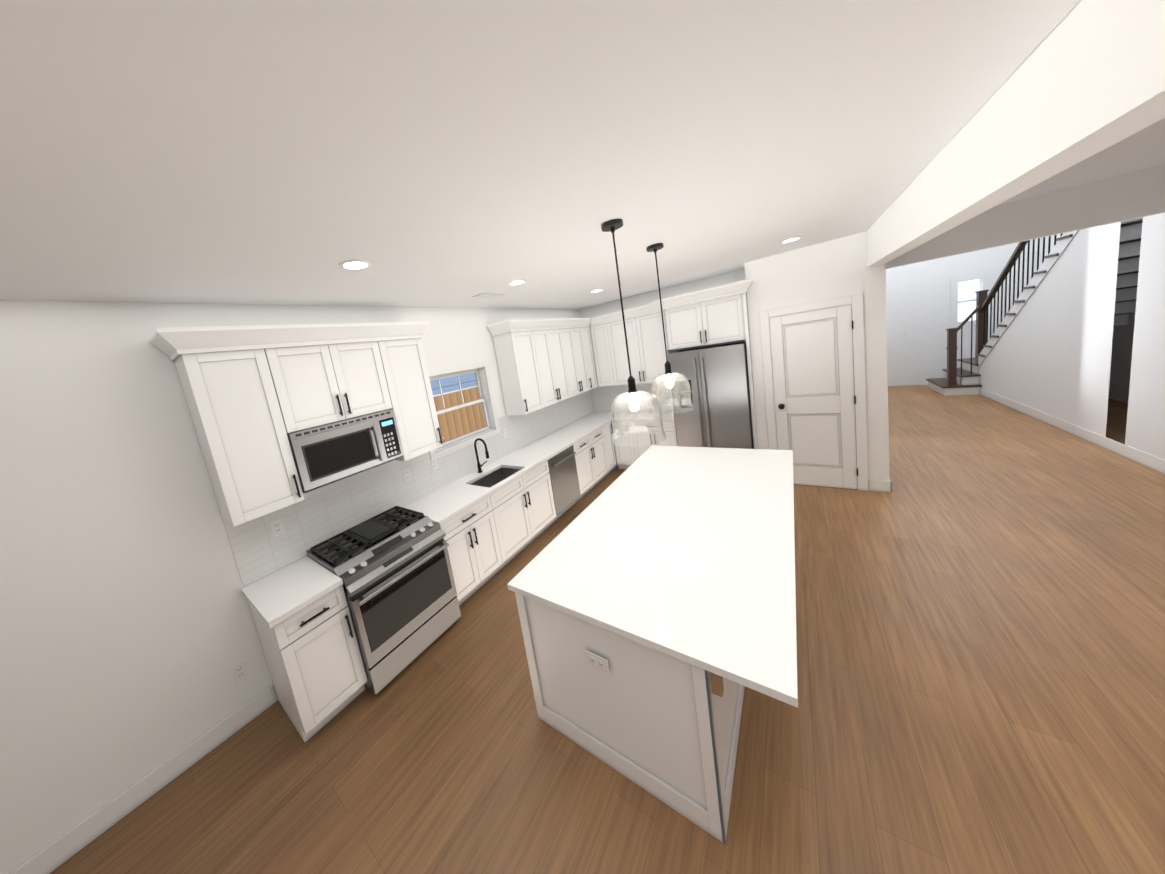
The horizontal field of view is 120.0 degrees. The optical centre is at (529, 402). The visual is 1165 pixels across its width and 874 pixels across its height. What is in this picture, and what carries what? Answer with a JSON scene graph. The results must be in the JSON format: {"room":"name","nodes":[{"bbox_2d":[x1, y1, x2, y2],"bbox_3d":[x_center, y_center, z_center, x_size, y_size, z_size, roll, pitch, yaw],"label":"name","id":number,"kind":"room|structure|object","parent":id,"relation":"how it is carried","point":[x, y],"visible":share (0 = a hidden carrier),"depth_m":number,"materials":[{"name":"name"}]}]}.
{"room":"kitchen","nodes":[
{"label":"kitchen","id":0,"kind":"room"},
{"bbox_2d":[0,300,579,873],"bbox_3d":[-1.284,0.492,3.240,0.150,2.770,8.106,-3,10,38],"label":"wall","id":1,"kind":"structure","parent":0,"point":[128,636],"depth_m":1.83,"materials":[{"name":"white paint"}]},
{"bbox_2d":[9,685,277,873],"bbox_3d":[-2.574,2.315,1.357,0.013,0.130,2.597,-3,10,38],"label":"baseboard","id":2,"kind":"structure","parent":1,"relation":"attached to","point":[55,854],"depth_m":1.86,"materials":[{"name":"paint"}]},
{"bbox_2d":[162,325,304,526],"bbox_3d":[-1.844,0.135,2.176,0.322,1.165,0.438,-3,10,38],"label":"upper cabinet","id":3,"kind":"object","parent":1,"relation":"attached to","point":[254,395],"depth_m":2.04,"materials":[{"name":"white wood"}]},
{"bbox_2d":[274,324,357,429],"bbox_3d":[-1.653,-0.172,2.439,0.322,0.698,0.438,-3,10,38],"label":"upper cabinet","id":4,"kind":"object","parent":1,"relation":"attached to","point":[311,353],"depth_m":2.36,"materials":[{"name":"white wood"}]},
{"bbox_2d":[287,409,403,492],"bbox_3d":[-1.448,0.344,2.625,0.432,0.420,0.752,-3,10,38],"label":"microwave","id":5,"kind":"object","parent":4,"relation":"attached to","point":[327,454],"visible":0.98,"depth_m":2.47,"materials":[{"name":"silver metal"}]},
{"bbox_2d":[334,323,393,415],"bbox_3d":[-1.458,-0.238,2.687,0.322,0.698,0.437,-3,10,38],"label":"upper cabinet","id":6,"kind":"object","parent":1,"relation":"attached to","point":[361,346],"depth_m":2.63,"materials":[{"name":"white wood"}]},
{"bbox_2d":[222,390,593,587],"bbox_3d":[-0.397,0.475,4.228,0.008,0.519,5.206,-3,10,38],"label":"backsplash","id":7,"kind":"structure","parent":1,"relation":"attached to","point":[312,519],"depth_m":2.91,"materials":[{"name":"tile"}]},
{"bbox_2d":[378,323,442,460],"bbox_3d":[-1.180,-0.093,3.027,0.322,1.165,0.476,-3,10,38],"label":"upper cabinet","id":8,"kind":"object","parent":1,"relation":"attached to","point":[415,413],"depth_m":2.94,"materials":[{"name":"white wood"}]},
{"bbox_2d":[428,361,499,460],"bbox_3d":[-0.824,0.052,3.832,0.168,0.911,1.054,-3,10,38],"label":"kitchen window","id":9,"kind":"structure","parent":1,"relation":"in","point":[480,370],"depth_m":3.97,"materials":[{"name":"paint"}]},
{"bbox_2d":[490,319,549,414],"bbox_3d":[-0.125,-0.454,4.378,0.322,1.165,0.488,-3,10,38],"label":"upper cabinet","id":10,"kind":"object","parent":1,"relation":"attached to","point":[515,341],"depth_m":4.22,"materials":[{"name":"white wood"}]},
{"bbox_2d":[534,319,561,404],"bbox_3d":[0.093,-0.528,4.657,0.322,1.165,0.465,-3,10,38],"label":"upper cabinet","id":11,"kind":"object","parent":1,"relation":"attached to","point":[545,340],"depth_m":4.62,"materials":[{"name":"white wood"}]},
{"bbox_2d":[550,319,573,399],"bbox_3d":[0.303,-0.600,4.927,0.322,1.165,0.465,-3,10,38],"label":"upper cabinet","id":12,"kind":"object","parent":1,"relation":"attached to","point":[556,329],"depth_m":4.90,"materials":[{"name":"white wood"}]},
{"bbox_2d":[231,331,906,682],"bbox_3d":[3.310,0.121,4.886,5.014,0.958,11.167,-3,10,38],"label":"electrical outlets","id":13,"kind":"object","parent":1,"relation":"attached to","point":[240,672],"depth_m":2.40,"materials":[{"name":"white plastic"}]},
{"bbox_2d":[562,319,581,394],"bbox_3d":[0.502,-0.668,5.181,0.322,1.165,0.425,-3,10,38],"label":"upper cabinet","id":14,"kind":"object","parent":1,"relation":"attached to","point":[571,343],"depth_m":5.15,"materials":[{"name":"white wood"}]},
{"bbox_2d":[574,319,589,392],"bbox_3d":[0.689,-0.732,5.421,0.322,1.165,0.425,-3,10,38],"label":"upper cabinet","id":15,"kind":"object","parent":1,"relation":"attached to","point":[577,334],"depth_m":5.35,"materials":[{"name":"white wood"}]},
{"bbox_2d":[578,317,597,389],"bbox_3d":[0.880,-0.791,5.619,0.380,1.165,0.365,-3,10,38],"label":"upper cabinet","id":16,"kind":"object","parent":1,"relation":"attached to","point":[584,323],"depth_m":5.55,"materials":[{"name":"white wood"}]},
{"bbox_2d":[0,0,1164,308],"bbox_3d":[2.695,-3.056,2.941,7.060,2.950,13.900,-3,10,38],"label":"ceiling","id":17,"kind":"structure","parent":0,"point":[414,152],"depth_m":1.04,"materials":[{"name":"white paint"}]},
{"bbox_2d":[339,259,370,269],"bbox_3d":[-0.996,-0.787,1.917,0.170,0.008,0.170,-3,10,38],"label":"recessed light","id":18,"kind":"object","parent":17,"relation":"in","point":[355,264],"visible":0.9,"depth_m":1.90,"materials":[{"name":"paint"}]},
{"bbox_2d":[473,293,504,297],"bbox_3d":[-0.415,-1.091,3.431,0.160,0.010,0.320,-3,10,38],"label":"ceiling vent","id":19,"kind":"object","parent":17,"relation":"in","point":[486,295],"visible":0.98,"depth_m":3.40,"materials":[{"name":"metal"}]},
{"bbox_2d":[508,279,525,284],"bbox_3d":[-0.109,-1.089,3.037,0.170,0.008,0.170,-3,10,38],"label":"recessed light","id":20,"kind":"object","parent":17,"relation":"in","point":[517,282],"visible":0.94,"depth_m":3.01,"materials":[{"name":"paint"}]},
{"bbox_2d":[601,219,665,446],"bbox_3d":[0.587,-0.402,2.030,0.326,1.305,0.326,-3,10,38],"label":"pendant light","id":21,"kind":"object","parent":17,"relation":"hanging from","point":[612,225],"visible":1,"depth_m":2.02,"materials":[{"name":"clear glass"}]},
{"bbox_2d":[646,243,693,414],"bbox_3d":[1.078,-0.573,2.676,0.326,1.305,0.326,-3,10,38],"label":"pendant light","id":22,"kind":"object","parent":17,"relation":"hanging from","point":[667,364],"visible":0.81,"depth_m":2.66,"materials":[{"name":"clear glass"}]},
{"bbox_2d":[779,236,801,243],"bbox_3d":[2.477,-1.537,3.168,0.170,0.008,0.170,-3,10,38],"label":"recessed light","id":23,"kind":"object","parent":17,"relation":"in","point":[791,239],"visible":0.98,"depth_m":3.14,"materials":[{"name":"paint"}]},
{"bbox_2d":[50,385,1164,873],"bbox_3d":[3.401,1.134,3.575,7.300,0.100,14.100,-3,10,38],"label":"floor","id":24,"kind":"structure","parent":0,"point":[980,603],"depth_m":1.78,"materials":[{"name":"brown wood"}]},
{"bbox_2d":[248,585,367,742],"bbox_3d":[-1.483,1.641,2.260,0.645,0.849,0.378,-3,10,38],"label":"base cabinet","id":25,"kind":"object","parent":24,"relation":"on","point":[312,655],"depth_m":2.07,"materials":[{"name":"white wood"}]},
{"bbox_2d":[241,556,342,627],"bbox_3d":[-1.563,1.210,2.197,0.623,0.034,0.394,-3,10,38],"label":"countertop","id":26,"kind":"structure","parent":25,"relation":"on","point":[279,595],"depth_m":2.14,"materials":[{"name":"stone"}]},
{"bbox_2d":[306,506,460,694],"bbox_3d":[-1.105,1.471,2.659,0.741,0.952,0.756,-3,10,38],"label":"range","id":27,"kind":"object","parent":24,"relation":"on","point":[391,568],"visible":0.98,"depth_m":2.44,"materials":[{"name":"silver metal"}]},
{"bbox_2d":[440,422,619,605],"bbox_3d":[0.318,1.026,4.556,0.660,0.849,4.058,-3,10,38],"label":"base cabinet","id":28,"kind":"object","parent":24,"relation":"on","point":[487,535],"depth_m":3.46,"materials":[{"name":"white wood"}]},
{"bbox_2d":[403,411,619,524],"bbox_3d":[0.251,0.690,4.513,0.623,0.230,4.051,-3,10,38],"label":"countertop","id":29,"kind":"structure","parent":28,"relation":"on","point":[449,501],"depth_m":3.85,"materials":[{"name":"stone"}]},
{"bbox_2d":[474,438,489,472],"bbox_3d":[-0.505,0.590,3.785,0.216,0.408,0.141,-3,10,38],"label":"faucet","id":30,"kind":"object","parent":29,"relation":"on","point":[479,465],"visible":1,"depth_m":3.78,"materials":[{"name":"black metal"}]},
{"bbox_2d":[547,445,580,515],"bbox_3d":[0.250,0.995,4.448,0.659,0.730,0.604,-3,10,38],"label":"dishwasher","id":31,"kind":"object","parent":28,"relation":"in","point":[564,478],"visible":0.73,"depth_m":4.25,"materials":[{"name":"grey metal"}]},
{"bbox_2d":[508,451,782,844],"bbox_3d":[1.144,1.168,2.520,1.162,0.850,2.444,-3,10,38],"label":"kitchen island","id":32,"kind":"object","parent":24,"relation":"on","point":[668,726],"depth_m":1.54,"materials":[{"name":"white wood"}]},
{"bbox_2d":[585,650,608,673],"bbox_3d":[0.323,1.234,1.588,0.115,0.070,0.007,-3,10,38],"label":"outlet","id":33,"kind":"object","parent":32,"relation":"attached to","point":[597,661],"visible":0.98,"depth_m":1.58,"materials":[{"name":"white plastic"}]},
{"bbox_2d":[507,445,797,707],"bbox_3d":[1.122,0.733,2.420,1.250,0.034,2.500,-3,10,38],"label":"island countertop","id":34,"kind":"structure","parent":32,"relation":"on","point":[688,555],"depth_m":1.80,"materials":[{"name":"white stone"}]},
{"bbox_2d":[615,421,675,469],"bbox_3d":[1.952,0.639,5.392,0.950,0.849,0.641,-3,10,38],"label":"base cabinet","id":35,"kind":"object","parent":24,"relation":"on","point":[628,455],"depth_m":5.20,"materials":[{"name":"white wood"}]},
{"bbox_2d":[613,409,672,420],"bbox_3d":[1.884,0.206,5.331,0.943,0.034,0.623,-3,10,38],"label":"countertop","id":36,"kind":"structure","parent":35,"relation":"on","point":[665,417],"depth_m":5.23,"materials":[{"name":"stone"}]},
{"bbox_2d":[668,341,753,448],"bbox_3d":[2.571,0.143,4.644,0.870,1.820,0.794,-3,10,38],"label":"fridge","id":37,"kind":"object","parent":24,"relation":"on","point":[718,415],"visible":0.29,"depth_m":4.31,"materials":[{"name":"grey metal"}]},
{"bbox_2d":[926,217,1142,436],"bbox_3d":[7.743,-1.915,4.997,1.510,4.066,4.260,-3,10,38],"label":"stairs","id":38,"kind":"structure","parent":24,"relation":"on","point":[1046,348],"depth_m":4.43,"materials":[{"name":"paint"}]},
{"bbox_2d":[744,231,889,488],"bbox_3d":[3.467,-0.417,4.095,1.165,2.770,0.691,-3,10,38],"label":"wall","id":39,"kind":"structure","parent":0,"point":[832,269],"depth_m":3.62,"materials":[{"name":"white paint"}]},
{"bbox_2d":[759,294,867,490],"bbox_3d":[3.262,-0.040,3.853,0.882,2.165,0.083,-3,10,38],"label":"pantry door","id":40,"kind":"structure","parent":39,"relation":"in","point":[817,410],"depth_m":3.83,"materials":[{"name":"paint"}]},
{"bbox_2d":[881,480,891,492],"bbox_3d":[4.094,0.864,3.842,0.013,0.130,0.555,-3,10,38],"label":"baseboard","id":41,"kind":"structure","parent":39,"relation":"attached to","point":[888,484],"depth_m":3.64,"materials":[{"name":"paint"}]},
{"bbox_2d":[579,164,1164,349],"bbox_3d":[3.640,-1.869,3.922,6.910,5.600,0.150,-3,10,38],"label":"wall","id":42,"kind":"structure","parent":0,"point":[1128,196],"depth_m":3.09,"materials":[{"name":"white paint"}]},
{"bbox_2d":[590,323,617,386],"bbox_3d":[1.316,-0.805,5.672,0.369,1.035,0.380,-3,10,38],"label":"upper cabinet","id":43,"kind":"object","parent":42,"relation":"attached to","point":[603,341],"depth_m":5.55,"materials":[{"name":"white wood"}]},
{"bbox_2d":[610,315,645,384],"bbox_3d":[1.620,-0.827,5.467,0.593,1.035,0.322,-3,10,38],"label":"upper cabinet","id":44,"kind":"object","parent":42,"relation":"attached to","point":[633,325],"depth_m":5.29,"materials":[{"name":"white wood"}]},
{"bbox_2d":[590,381,670,411],"bbox_3d":[1.795,-0.097,5.733,1.552,0.519,0.008,-3,10,38],"label":"backsplash","id":45,"kind":"structure","parent":42,"relation":"attached to","point":[604,396],"depth_m":5.89,"materials":[{"name":"tile"}]},
{"bbox_2d":[638,311,676,382],"bbox_3d":[1.971,-0.847,5.187,0.535,1.035,0.322,-3,10,38],"label":"upper cabinet","id":46,"kind":"object","parent":42,"relation":"attached to","point":[653,345],"depth_m":5.05,"materials":[{"name":"white wood"}]},
{"bbox_2d":[662,289,709,350],"bbox_3d":[2.265,-1.137,4.689,0.516,0.690,0.617,-3,10,38],"label":"upper cabinet","id":47,"kind":"object","parent":42,"relation":"attached to","point":[686,324],"depth_m":4.43,"materials":[{"name":"white wood"}]},
{"bbox_2d":[706,280,749,343],"bbox_3d":[2.579,-1.155,4.439,0.516,0.690,0.617,-3,10,38],"label":"upper cabinet","id":48,"kind":"object","parent":42,"relation":"attached to","point":[726,305],"depth_m":4.13,"materials":[{"name":"white wood"}]},
{"bbox_2d":[886,238,1041,384],"bbox_3d":[8.532,-3.144,7.275,3.000,5.600,0.150,-3,10,38],"label":"wall","id":49,"kind":"structure","parent":0,"point":[918,302],"depth_m":7.31,"materials":[{"name":"white paint"}]},
{"bbox_2d":[888,380,919,386],"bbox_3d":[8.326,-0.420,8.057,1.459,0.130,0.014,-3,10,38],"label":"baseboard","id":50,"kind":"structure","parent":49,"relation":"attached to","point":[906,382],"depth_m":7.75,"materials":[{"name":"paint"}]},
{"bbox_2d":[958,279,978,321],"bbox_3d":[9.292,-2.154,7.114,0.920,1.420,0.010,-3,10,38],"label":"window","id":51,"kind":"structure","parent":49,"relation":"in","point":[967,290],"depth_m":7.09,"materials":[{"name":"glass"}]},
{"bbox_2d":[950,272,990,327],"bbox_3d":[9.185,-2.118,6.977,0.520,1.020,0.085,-3,10,38],"label":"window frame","id":52,"kind":"structure","parent":49,"relation":"in","point":[954,301],"depth_m":7.02,"materials":[{"name":"paint"}]},
{"bbox_2d":[866,0,1164,266],"bbox_3d":[1.279,-0.802,0.542,0.130,0.349,7.264,-3,10,38],"label":"header beam","id":53,"kind":"structure","parent":0,"point":[1085,79],"depth_m":1.02,"materials":[{"name":"white paint"}]},
{"bbox_2d":[1042,234,1134,402],"bbox_3d":[8.072,-2.633,4.112,0.150,5.600,5.794,-3,10,38],"label":"wall","id":54,"kind":"structure","parent":0,"point":[1122,343],"depth_m":4.95,"materials":[{"name":"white paint"}]},
{"bbox_2d":[1125,213,1164,459],"bbox_3d":[3.596,0.127,-0.022,0.150,2.770,8.800,-3,10,38],"label":"wall","id":55,"kind":"structure","parent":0,"point":[1145,428],"depth_m":3.28,"materials":[{"name":"white paint"}]},
{"bbox_2d":[980,388,1164,473],"bbox_3d":[5.101,0.957,1.941,0.013,0.130,13.300,-3,10,38],"label":"baseboard","id":56,"kind":"structure","parent":55,"relation":"attached to","point":[1153,462],"depth_m":4.02,"materials":[{"name":"paint"}]},
{"label":"outside","id":57,"kind":"structure","parent":0,"visible":0},
{"bbox_2d":[430,373,485,442],"bbox_3d":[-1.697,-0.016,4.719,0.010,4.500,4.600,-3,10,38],"label":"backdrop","id":58,"kind":"structure","parent":57,"point":[454,415],"depth_m":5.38,"materials":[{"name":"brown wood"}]}
]}

